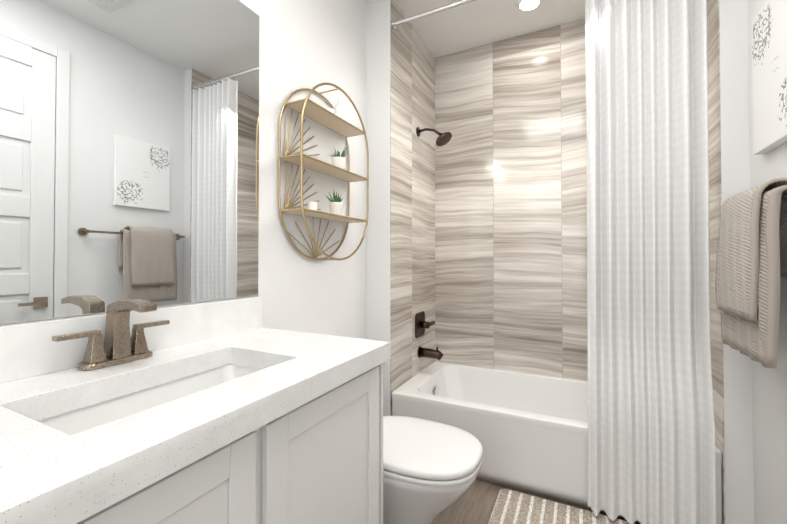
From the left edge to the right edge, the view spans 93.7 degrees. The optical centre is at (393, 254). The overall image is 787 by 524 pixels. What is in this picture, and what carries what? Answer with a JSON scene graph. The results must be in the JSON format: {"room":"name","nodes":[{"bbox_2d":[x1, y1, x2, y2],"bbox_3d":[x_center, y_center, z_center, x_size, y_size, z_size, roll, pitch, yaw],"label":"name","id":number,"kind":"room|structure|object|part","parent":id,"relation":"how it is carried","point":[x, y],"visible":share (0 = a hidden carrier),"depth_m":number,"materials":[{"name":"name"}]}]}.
{"room":"bathroom","nodes":[
{"label":"bathroom","id":0,"kind":"room"},
{"bbox_2d":[0,0,366,338],"bbox_3d":[-0.981,-0.196,0.767,0.100,2.750,3.420,0,-1,27],"label":"wall","id":1,"kind":"structure","parent":0,"point":[310,44],"depth_m":1.80,"materials":[{"name":"white paint"}]},
{"bbox_2d":[0,0,259,323],"bbox_3d":[-1.014,-0.419,0.585,0.004,1.142,2.060,0,-1,27],"label":"mirror","id":2,"kind":"object","parent":1,"relation":"attached to","point":[129,149],"visible":1,"depth_m":1.06,"materials":[{"name":"white mirror"}]},
{"bbox_2d":[0,296,261,383],"bbox_3d":[-1.014,0.218,0.552,0.022,0.125,2.116,0,-1,27],"label":"backsplash","id":3,"kind":"structure","parent":1,"relation":"attached to","point":[25,350],"depth_m":0.96,"materials":[{"name":"white stone"}]},
{"bbox_2d":[278,82,368,260],"bbox_3d":[-0.321,-0.392,1.814,0.141,0.841,0.551,0,-1,27],"label":"shelf","id":4,"kind":"object","parent":1,"relation":"attached to","point":[332,118],"visible":1,"depth_m":1.76,"materials":[{"name":"gold metal"}]},
{"bbox_2d":[323,188,344,204],"bbox_3d":[-0.296,-0.291,1.845,0.096,0.075,0.111,0,-1,27],"label":"plant","id":5,"kind":"object","parent":4,"relation":"on","point":[337,201],"depth_m":1.84,"materials":[{"name":"green plant"}]},
{"bbox_2d":[328,201,343,216],"bbox_3d":[-0.289,-0.228,1.858,0.074,0.066,0.073,0,-1,27],"label":"pot","id":6,"kind":"object","parent":4,"relation":"on","point":[336,207],"depth_m":1.83,"materials":[{"name":"white ceramic"}]},
{"bbox_2d":[325,145,348,160],"bbox_3d":[-0.287,-0.519,1.889,0.135,0.072,0.115,0,-1,27],"label":"plant","id":7,"kind":"object","parent":4,"relation":"on","point":[336,157],"depth_m":1.86,"materials":[{"name":"green plant"}]},
{"bbox_2d":[331,156,345,172],"bbox_3d":[-0.280,-0.458,1.879,0.074,0.066,0.073,0,-1,27],"label":"pot","id":8,"kind":"object","parent":4,"relation":"on","point":[339,161],"depth_m":1.85,"materials":[{"name":"white ceramic"}]},
{"bbox_2d":[366,0,389,415],"bbox_3d":[0.033,-0.172,2.596,0.266,2.750,0.760,0,-1,27],"label":"wall","id":9,"kind":"structure","parent":0,"point":[378,226],"depth_m":2.24,"materials":[{"name":"white paint"}]},
{"bbox_2d":[390,0,434,415],"bbox_3d":[0.154,-0.173,2.535,0.004,2.750,0.760,0,-1,27],"label":"tile","id":10,"kind":"structure","parent":9,"relation":"attached to","point":[412,185],"depth_m":2.45,"materials":[{"name":"beige tile"}]},
{"bbox_2d":[415,311,434,337],"bbox_3d":[0.222,0.486,2.576,0.072,0.170,0.200,0,-1,27],"label":"shower valve","id":11,"kind":"object","parent":10,"relation":"attached to","point":[421,324],"visible":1,"depth_m":2.55,"materials":[{"name":"brown metal"}]},
{"bbox_2d":[417,346,443,359],"bbox_3d":[0.261,0.674,2.538,0.174,0.089,0.080,0,-1,27],"label":"tub spout","id":12,"kind":"object","parent":10,"relation":"attached to","point":[437,354],"visible":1,"depth_m":2.52,"materials":[{"name":"brown metal"}]},
{"bbox_2d":[391,0,475,29],"bbox_3d":[0.672,-1.397,1.888,1.516,0.056,0.056,0,-1,27],"label":"curtain rod","id":13,"kind":"object","parent":10,"relation":"attached to","point":[394,23],"visible":0.92,"depth_m":2.11,"materials":[{"name":"silver metal"}]},
{"bbox_2d":[585,0,716,523],"bbox_3d":[1.101,-0.131,1.626,0.449,2.581,0.128,0,-1,27],"label":"shower curtain","id":14,"kind":"object","parent":13,"relation":"hanging from","point":[651,442],"visible":1,"depth_m":1.62,"materials":[{"name":"white fabric"}]},
{"bbox_2d":[416,127,451,145],"bbox_3d":[0.278,-0.814,2.515,0.245,0.152,0.120,0,-1,27],"label":"shower head","id":15,"kind":"object","parent":10,"relation":"attached to","point":[444,138],"visible":1,"depth_m":2.49},
{"bbox_2d":[363,0,584,57],"bbox_3d":[0.052,-1.621,0.747,1.980,0.100,4.280,0,-1,27],"label":"ceiling","id":16,"kind":"structure","parent":0,"point":[473,24],"depth_m":2.44,"materials":[{"name":"white paint"}]},
{"bbox_2d":[513,0,543,9],"bbox_3d":[0.825,-1.536,2.238,0.190,0.030,0.190,0,-1,27],"label":"recessed light","id":17,"kind":"object","parent":16,"relation":"in","point":[524,4],"visible":1,"depth_m":2.25,"materials":[{"name":"white"}]},
{"bbox_2d":[431,479,638,523],"bbox_3d":[0.052,1.228,0.710,1.980,0.100,4.280,0,-1,27],"label":"floor","id":18,"kind":"structure","parent":0,"point":[474,503],"depth_m":1.75,"materials":[{"name":"brown wood"}]},
{"bbox_2d":[84,364,382,523],"bbox_3d":[-0.768,0.754,0.420,0.575,0.840,2.116,0,-1,27],"label":"bathroom vanity","id":19,"kind":"object","parent":18,"relation":"on","point":[321,462],"depth_m":0.86,"materials":[{"name":"white"}]},
{"bbox_2d":[0,328,390,523],"bbox_3d":[-0.755,0.307,0.420,0.604,0.056,2.116,0,-1,27],"label":"countertop","id":20,"kind":"structure","parent":19,"relation":"on","point":[54,469],"depth_m":0.70,"materials":[{"name":"white stone"}]},
{"bbox_2d":[48,299,171,371],"bbox_3d":[-0.689,0.202,0.962,0.170,0.169,0.269,0,-1,27],"label":"faucet","id":21,"kind":"object","parent":20,"relation":"on","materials":[{"name":"brown metal"}]},
{"bbox_2d":[52,360,255,423],"bbox_3d":[-0.509,0.404,0.868,0.287,0.151,0.532,0,-1,27],"label":"sink","id":22,"kind":"object","parent":20,"relation":"in","point":[106,405],"depth_m":0.94,"materials":[{"name":"white ceramic"}]},
{"bbox_2d":[383,416,482,523],"bbox_3d":[-0.039,0.832,1.578,0.825,0.715,0.420,0,-1,27],"label":"toilet","id":23,"kind":"object","parent":18,"relation":"on","point":[431,469],"visible":0.31,"depth_m":1.37,"materials":[{"name":"white ceramic"}]},
{"bbox_3d":[0.079,0.799,1.519,0.560,0.018,0.416,0,-1,27],"label":"seat","id":24,"kind":"part","parent":23,"relation":"part of","materials":[{"name":"white ceramic"}]},
{"bbox_3d":[0.079,0.771,1.519,0.559,0.032,0.415,0,-1,27],"label":"lid","id":25,"kind":"part","parent":23,"relation":"part of","materials":[{"name":"white ceramic"}]},
{"bbox_2d":[392,361,721,523],"bbox_3d":[0.832,1.004,2.175,1.516,0.386,0.755,0,-1,27],"label":"bathtub","id":26,"kind":"object","parent":18,"relation":"on","point":[529,431],"visible":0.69,"depth_m":1.94,"materials":[{"name":"white ceramic"}]},
{"bbox_2d":[488,489,634,523],"bbox_3d":[0.746,1.179,1.466,0.730,0.016,0.555,0,-1,27],"label":"rug","id":27,"kind":"object","parent":18,"relation":"on","point":[512,507],"visible":1,"depth_m":1.68,"materials":[{"name":"beige fabric"}]},
{"bbox_2d":[719,0,753,523],"bbox_3d":[1.554,-0.182,1.830,0.088,2.750,0.760,0,-1,27],"label":"wall","id":28,"kind":"structure","parent":0,"point":[738,383],"depth_m":1.49,"materials":[{"name":"white paint"}]},
{"bbox_2d":[707,0,724,523],"bbox_3d":[1.513,-0.182,1.851,0.004,2.750,0.760,0,-1,27],"label":"tile","id":29,"kind":"structure","parent":28,"relation":"attached to","point":[714,121],"depth_m":1.57,"materials":[{"name":"beige tile"}]},
{"bbox_2d":[748,0,786,523],"bbox_3d":[0.891,-0.202,0.305,0.100,2.750,4.280,0,-1,27],"label":"wall","id":30,"kind":"structure","parent":0,"point":[770,436],"depth_m":1.33,"materials":[{"name":"white paint"}]},
{"bbox_2d":[715,177,786,368],"bbox_3d":[1.184,0.050,1.163,0.158,0.558,0.692,0,-1,27],"label":"towel","id":31,"kind":"object","parent":30,"relation":"attached to","point":[751,264],"visible":1,"depth_m":1.13,"materials":[{"name":"beige fabric"}]},
{"bbox_2d":[752,0,786,154],"bbox_3d":[1.258,-0.621,1.190,0.033,0.500,0.380,0,-1,27],"label":"picture","id":32,"kind":"object","parent":30,"relation":"attached to","point":[769,50],"visible":1,"depth_m":1.24},
{"bbox_3d":[0.947,-0.172,2.617,1.880,2.750,0.100,0,-1,27],"label":"wall","id":33,"kind":"structure","parent":0,"visible":0},
{"bbox_2d":[435,19,587,380],"bbox_3d":[1.004,-0.173,2.531,1.526,2.750,0.004,0,-1,27],"label":"tile","id":34,"kind":"structure","parent":33,"relation":"attached to","point":[510,225],"depth_m":2.61,"materials":[{"name":"beige tile"}]}
]}

